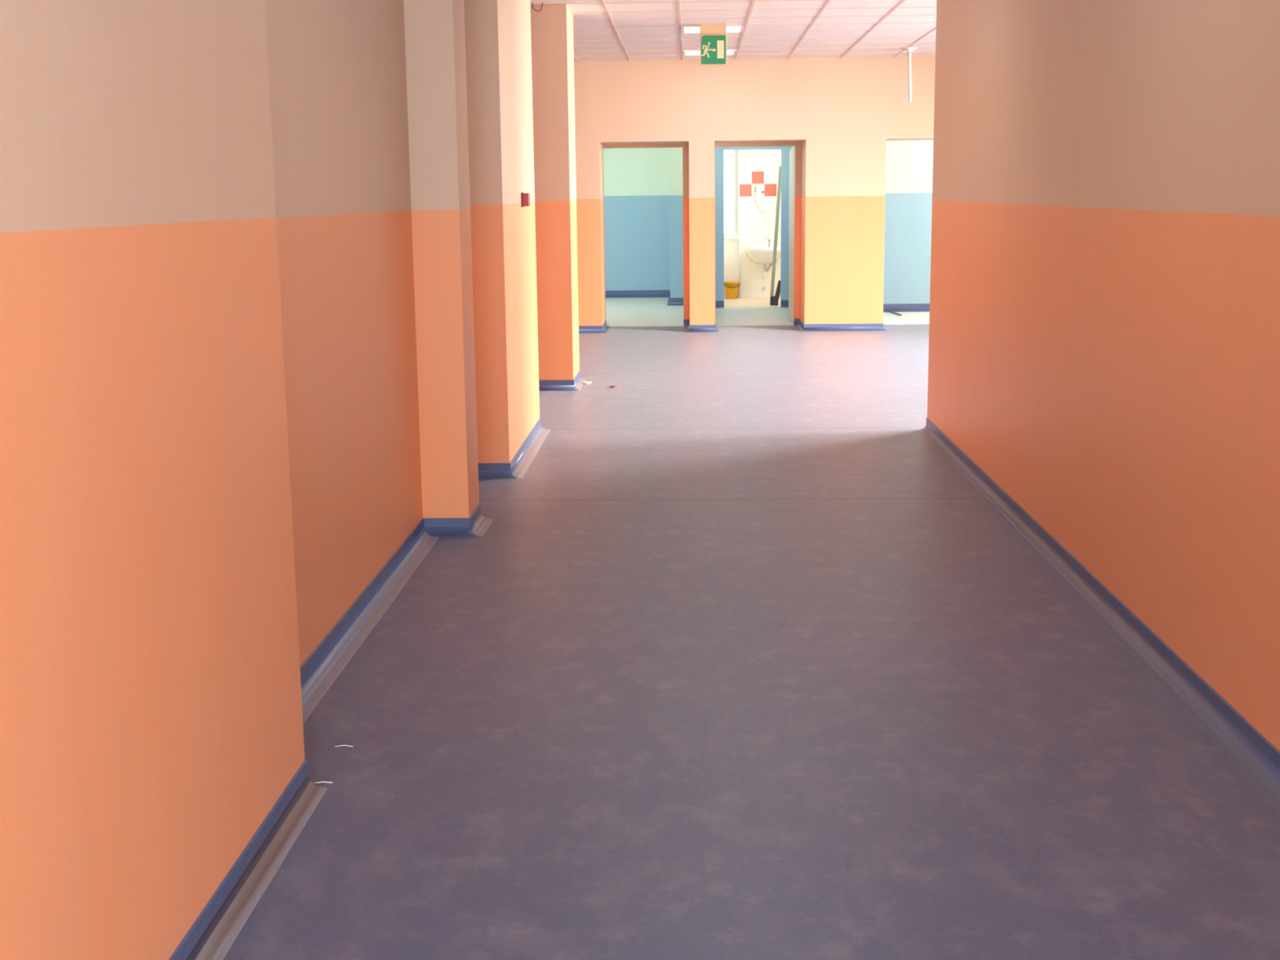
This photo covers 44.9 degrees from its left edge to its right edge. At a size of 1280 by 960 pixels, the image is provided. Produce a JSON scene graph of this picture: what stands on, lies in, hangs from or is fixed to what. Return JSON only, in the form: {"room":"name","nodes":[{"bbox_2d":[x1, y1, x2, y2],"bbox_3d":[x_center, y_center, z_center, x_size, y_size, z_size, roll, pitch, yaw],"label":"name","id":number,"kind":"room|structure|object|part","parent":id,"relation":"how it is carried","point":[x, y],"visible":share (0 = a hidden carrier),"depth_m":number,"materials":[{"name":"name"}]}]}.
{"room":"school corridor","nodes":[
{"label":"school corridor","id":0,"kind":"room"},
{"bbox_2d":[0,0,304,959],"bbox_3d":[-1.548,0.147,-0.426,0.933,3.100,9.010,0,10,2],"label":"wall","id":1,"kind":"structure","parent":0,"point":[151,715],"depth_m":2.98,"materials":[{"name":"orange paint"}]},
{"bbox_2d":[168,417,551,959],"bbox_3d":[-1.189,1.021,3.128,0.643,0.082,15.500,0,10,2],"label":"baseboard","id":2,"kind":"structure","parent":1,"relation":"attached to","point":[215,929],"depth_m":5.03,"materials":[{"name":"blue plastic"}]},
{"bbox_2d":[264,0,422,666],"bbox_3d":[-1.462,-0.974,5.639,0.708,3.100,3.324,0,10,2],"label":"wall","id":3,"kind":"structure","parent":0,"point":[337,70],"depth_m":5.76,"materials":[{"name":"orange paint"}]},
{"bbox_2d":[403,0,479,518],"bbox_3d":[-1.295,-1.292,7.350,0.930,3.100,0.366,0,10,2],"label":"pillar","id":4,"kind":"structure","parent":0,"point":[435,33],"depth_m":7.23,"materials":[{"name":"orange paint"}]},
{"bbox_2d":[463,0,539,462],"bbox_3d":[-2.812,-1.697,9.636,4.147,3.100,1.824,0,10,2],"label":"wall","id":5,"kind":"structure","parent":0,"point":[498,37],"depth_m":8.87,"materials":[{"name":"orange paint"}]},
{"bbox_2d":[520,192,529,207],"bbox_3d":[-0.715,-1.752,9.671,0.048,0.090,0.094,0,10,2],"label":"fire alarm","id":6,"kind":"object","parent":5,"relation":"attached to","point":[525,197],"visible":1,"depth_m":9.63,"materials":[{"name":"red plastic"}]},
{"bbox_2d":[530,4,579,380],"bbox_3d":[-0.842,-2.341,13.000,0.565,3.100,0.730,0,10,2],"label":"pillar hall","id":7,"kind":"structure","parent":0,"point":[551,27],"depth_m":12.66,"materials":[{"name":"orange paint"}]},
{"bbox_2d":[538,369,586,391],"bbox_3d":[-0.799,-0.854,13.249,0.621,0.085,0.778,0,10,2],"label":"baseboard","id":8,"kind":"structure","parent":7,"relation":"attached to","point":[575,384],"depth_m":12.90,"materials":[{"name":"blue plastic"}]},
{"bbox_2d":[603,147,683,297],"bbox_3d":[-1.285,-4.150,23.374,4.300,2.900,2.030,0,10,2],"label":"wall","id":9,"kind":"structure","parent":0,"point":[643,188],"depth_m":24.16,"materials":[{"name":"blue paint"}]},
{"bbox_2d":[605,289,683,305],"bbox_3d":[-1.173,-2.759,23.517,4.100,0.110,1.908,0,10,2],"label":"baseboard","id":10,"kind":"structure","parent":9,"relation":"attached to","point":[651,293],"depth_m":24.40,"materials":[{"name":"blue plastic"}]},
{"bbox_2d":[603,142,800,324],"bbox_3d":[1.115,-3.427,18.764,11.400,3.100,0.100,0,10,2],"label":"door frame","id":11,"kind":"structure","parent":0,"point":[685,147],"depth_m":18.73,"materials":[{"name":"orange paint"}]},
{"bbox_2d":[788,147,795,322],"bbox_3d":[1.913,-3.050,19.316,0.042,2.118,0.860,0,10,1],"label":"door","id":12,"kind":"structure","parent":11,"relation":"in","point":[791,232],"depth_m":19.31,"materials":[{"name":"beige paint"}]},
{"bbox_2d":[530,0,936,61],"bbox_3d":[0.947,-4.174,13.874,11.400,0.150,7.650,0,10,2],"label":"ceiling","id":13,"kind":"structure","parent":0,"point":[854,20],"depth_m":14.28,"materials":[{"name":"white tile"}]},
{"bbox_2d":[532,2,542,11],"bbox_3d":[-0.811,-3.747,12.263,0.089,0.069,0.023,0,10,2],"label":"loose cable","id":14,"kind":"object","parent":13,"relation":"hanging from","point":[532,2],"visible":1,"depth_m":12.26,"materials":[{"name":"brown plastic"}]},
{"bbox_2d":[682,49,737,55],"bbox_3d":[0.749,-4.614,16.704,0.576,0.007,0.576,0,10,2],"label":"recessed light","id":15,"kind":"object","parent":13,"relation":"in","point":[693,52],"visible":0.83,"depth_m":16.68,"materials":[{"name":"white paint"}]},
{"bbox_2d":[685,50,733,54],"bbox_3d":[0.749,-4.615,16.704,0.516,0.004,0.510,0,10,2],"label":"diffuser","id":16,"kind":"object","parent":15,"relation":"attached to","point":[687,52],"depth_m":16.69,"materials":[{"name":"white plastic"}]},
{"bbox_2d":[680,25,744,33],"bbox_3d":[0.672,-4.181,14.365,0.576,0.007,0.576,0,10,2],"label":"recessed light","id":17,"kind":"object","parent":13,"relation":"in","point":[736,28],"visible":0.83,"depth_m":14.33,"materials":[{"name":"white paint"}]},
{"bbox_2d":[684,26,741,32],"bbox_3d":[0.672,-4.182,14.365,0.516,0.004,0.510,0,10,2],"label":"diffuser","id":18,"kind":"object","parent":17,"relation":"attached to","point":[687,29],"depth_m":14.37,"materials":[{"name":"white plastic"}]},
{"bbox_2d":[699,23,726,66],"bbox_3d":[0.664,-3.936,14.004,0.244,0.360,0.100,0,10,2],"label":"exit sign","id":19,"kind":"object","parent":13,"relation":"hanging from","point":[713,36],"visible":1,"depth_m":13.99,"materials":[{"name":"green plastic"}]},
{"bbox_3d":[0.665,-3.893,14.004,0.222,0.252,0.004,0,10,2],"label":"green plate","id":20,"kind":"part","parent":19,"relation":"part of","materials":[{"name":"green plastic"}]},
{"bbox_2d":[530,0,936,62],"bbox_3d":[0.908,-4.102,13.884,10.921,0.014,7.600,0,10,2],"label":"grid","id":21,"kind":"object","parent":13,"relation":"attached to","point":[677,2],"visible":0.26,"depth_m":14.59,"materials":[{"name":"beige metal"}]},
{"bbox_2d":[901,47,917,102],"bbox_3d":[2.866,-4.320,16.506,0.180,0.561,0.180,0,10,2],"label":"hanging rod","id":22,"kind":"object","parent":13,"relation":"hanging from","point":[908,50],"visible":1,"depth_m":16.48,"materials":[{"name":"white paint"}]},
{"bbox_3d":[2.877,-4.306,16.508,0.058,0.532,0.036,0,10,2],"label":"rod","id":23,"kind":"part","parent":22,"relation":"part of","materials":[{"name":"white paint"}]},
{"bbox_2d":[222,297,1279,959],"bbox_3d":[0.835,-0.122,9.973,11.400,0.200,29.700,0,10,2],"label":"floor","id":24,"kind":"structure","parent":0,"point":[738,665],"depth_m":4.73,"materials":[{"name":"purple laminate"}]},
{"bbox_2d":[312,781,333,783],"bbox_3d":[-0.880,0.839,4.292,0.056,0.006,0.004,-1,10,-3],"label":"thread","id":25,"kind":"object","parent":24,"relation":"on","point":[320,781],"visible":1,"depth_m":4.29,"materials":[{"name":"white fabric"}]},
{"bbox_2d":[334,744,353,746],"bbox_3d":[-0.875,0.786,4.576,0.056,0.006,0.006,0,10,2],"label":"thread","id":26,"kind":"object","parent":24,"relation":"on","point":[342,744],"visible":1,"depth_m":4.58,"materials":[{"name":"white fabric"}]},
{"bbox_2d":[724,281,739,298],"bbox_3d":[1.420,-2.927,23.887,0.246,0.250,0.248,0,10,2],"label":"bucket","id":27,"kind":"object","parent":24,"relation":"on","point":[731,287],"visible":1,"depth_m":23.82,"materials":[{"name":"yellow plastic"}]},
{"bbox_2d":[770,296,777,305],"bbox_3d":[1.940,-2.588,22.351,0.110,0.130,0.060,0,10,2],"label":"wood block","id":28,"kind":"object","parent":24,"relation":"on","point":[771,297],"visible":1,"depth_m":22.32,"materials":[{"name":"grey"}]},
{"bbox_2d":[769,166,781,304],"bbox_3d":[1.951,-3.493,22.192,0.051,1.968,0.293,-6,12,-25],"label":"plank","id":29,"kind":"object","parent":24,"relation":"on","point":[779,191],"visible":0.8,"depth_m":22.17,"materials":[{"name":"beige wood"}]},
{"bbox_2d":[773,280,780,305],"bbox_3d":[1.981,-2.688,22.231,0.152,0.364,0.047,5,12,27],"label":"board offcut","id":30,"kind":"object","parent":24,"relation":"on","point":[778,289],"visible":0.77,"depth_m":22.23,"materials":[{"name":"grey wood"}]},
{"bbox_2d":[724,149,781,297],"bbox_3d":[2.082,-4.273,23.840,2.200,2.900,0.153,0,10,2],"label":"wall","id":31,"kind":"structure","parent":0,"point":[759,168],"depth_m":23.82,"materials":[{"name":"white tile"}]},
{"bbox_2d":[724,149,737,237],"bbox_3d":[1.273,-4.446,23.805,0.463,1.426,0.050,0,10,2],"label":"window","id":32,"kind":"structure","parent":31,"relation":"in","point":[735,151],"depth_m":23.79,"materials":[{"name":"white paint"}]},
{"bbox_2d":[724,237,738,239],"bbox_3d":[1.284,-3.723,23.877,0.473,0.022,0.070,0,10,2],"label":"window sill","id":33,"kind":"structure","parent":31,"relation":"attached to","point":[724,237],"depth_m":23.84,"materials":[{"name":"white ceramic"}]},
{"bbox_2d":[738,239,741,297],"bbox_3d":[1.542,-3.270,23.948,0.040,0.900,0.040,0,10,2],"label":"drain pipe","id":34,"kind":"object","parent":31,"relation":"attached to","point":[740,240],"visible":1,"depth_m":23.93,"materials":[{"name":"white plastic"}]},
{"bbox_2d":[755,186,764,213],"bbox_3d":[1.834,-4.304,23.752,0.145,0.405,0.026,0,10,2],"label":"cable","id":35,"kind":"object","parent":31,"relation":"attached to","point":[755,186],"visible":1,"depth_m":23.75,"materials":[{"name":"beige plastic"}]},
{"bbox_2d":[745,236,780,279],"bbox_3d":[1.911,-3.390,23.690,0.600,0.650,0.466,0,10,2],"label":"basin","id":36,"kind":"object","parent":31,"relation":"attached to","point":[763,255],"visible":0.88,"depth_m":23.56,"materials":[{"name":"white ceramic"}]},
{"bbox_3d":[1.911,-3.428,23.680,0.600,0.260,0.460,0,10,2],"label":"bowl","id":37,"kind":"part","parent":36,"relation":"part of","materials":[{"name":"white ceramic"}]},
{"bbox_2d":[715,146,791,306],"bbox_3d":[2.014,-3.889,21.762,2.200,2.900,0.120,0,10,2],"label":"wall","id":38,"kind":"structure","parent":0,"point":[719,151],"depth_m":21.76,"materials":[{"name":"blue paint"}]},
{"bbox_2d":[715,300,724,307],"bbox_3d":[1.060,-2.492,21.967,0.266,0.100,0.048,0,10,2],"label":"baseboard","id":39,"kind":"structure","parent":38,"relation":"attached to","point":[718,304],"depth_m":21.98,"materials":[{"name":"blue plastic"}]},
{"bbox_2d":[781,300,788,307],"bbox_3d":[2.062,-2.497,21.933,0.128,0.100,0.048,0,10,2],"label":"baseboard","id":40,"kind":"structure","parent":38,"relation":"attached to","point":[784,304],"depth_m":21.95,"materials":[{"name":"blue plastic"}]},
{"bbox_2d":[573,56,935,325],"bbox_3d":[1.100,-3.343,18.312,11.400,3.100,0.820,0,10,2],"label":"wall","id":41,"kind":"structure","parent":0,"point":[843,113],"depth_m":17.79,"materials":[{"name":"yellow paint"}]},
{"bbox_2d":[578,320,609,333],"bbox_3d":[-2.383,-1.838,18.680,3.998,0.082,0.868,0,10,2],"label":"baseboard","id":42,"kind":"structure","parent":41,"relation":"attached to","point":[604,328],"depth_m":18.23,"materials":[{"name":"blue plastic"}]},
{"bbox_2d":[683,319,719,332],"bbox_3d":[0.731,-1.853,18.575,0.418,0.082,0.868,0,10,2],"label":"baseboard","id":43,"kind":"object","parent":41,"relation":"attached to","point":[689,328],"visible":0.91,"depth_m":18.19,"materials":[{"name":"blue plastic"}]},
{"bbox_2d":[794,318,886,331],"bbox_3d":[2.389,-1.861,18.519,1.033,0.082,0.868,0,10,2],"label":"baseboard","id":44,"kind":"structure","parent":41,"relation":"attached to","point":[800,325],"depth_m":18.13,"materials":[{"name":"blue plastic"}]},
{"bbox_2d":[883,140,933,303],"bbox_3d":[4.359,-3.544,19.755,4.380,2.900,2.100,0,10,2],"label":"wall","id":45,"kind":"structure","parent":0,"point":[908,163],"depth_m":20.71,"materials":[{"name":"blue paint"}]},
{"bbox_2d":[883,303,929,311],"bbox_3d":[4.303,-2.329,20.873,4.180,0.105,0.048,0,10,2],"label":"baseboard","id":46,"kind":"structure","parent":45,"relation":"attached to","point":[886,307],"depth_m":20.91,"materials":[{"name":"blue plastic"}]},
{"bbox_2d":[927,0,1279,751],"bbox_3d":[3.988,-0.470,2.581,4.598,3.100,15.500,0,10,2],"label":"wall","id":47,"kind":"structure","parent":0,"point":[1104,318],"depth_m":5.69,"materials":[{"name":"orange paint"}]},
{"bbox_2d":[915,417,1279,811],"bbox_3d":[1.738,0.634,5.046,0.076,0.082,11.200,0,10,2],"label":"baseboard","id":48,"kind":"structure","parent":47,"relation":"attached to","point":[1255,757],"depth_m":5.48,"materials":[{"name":"blue plastic"}]}
]}

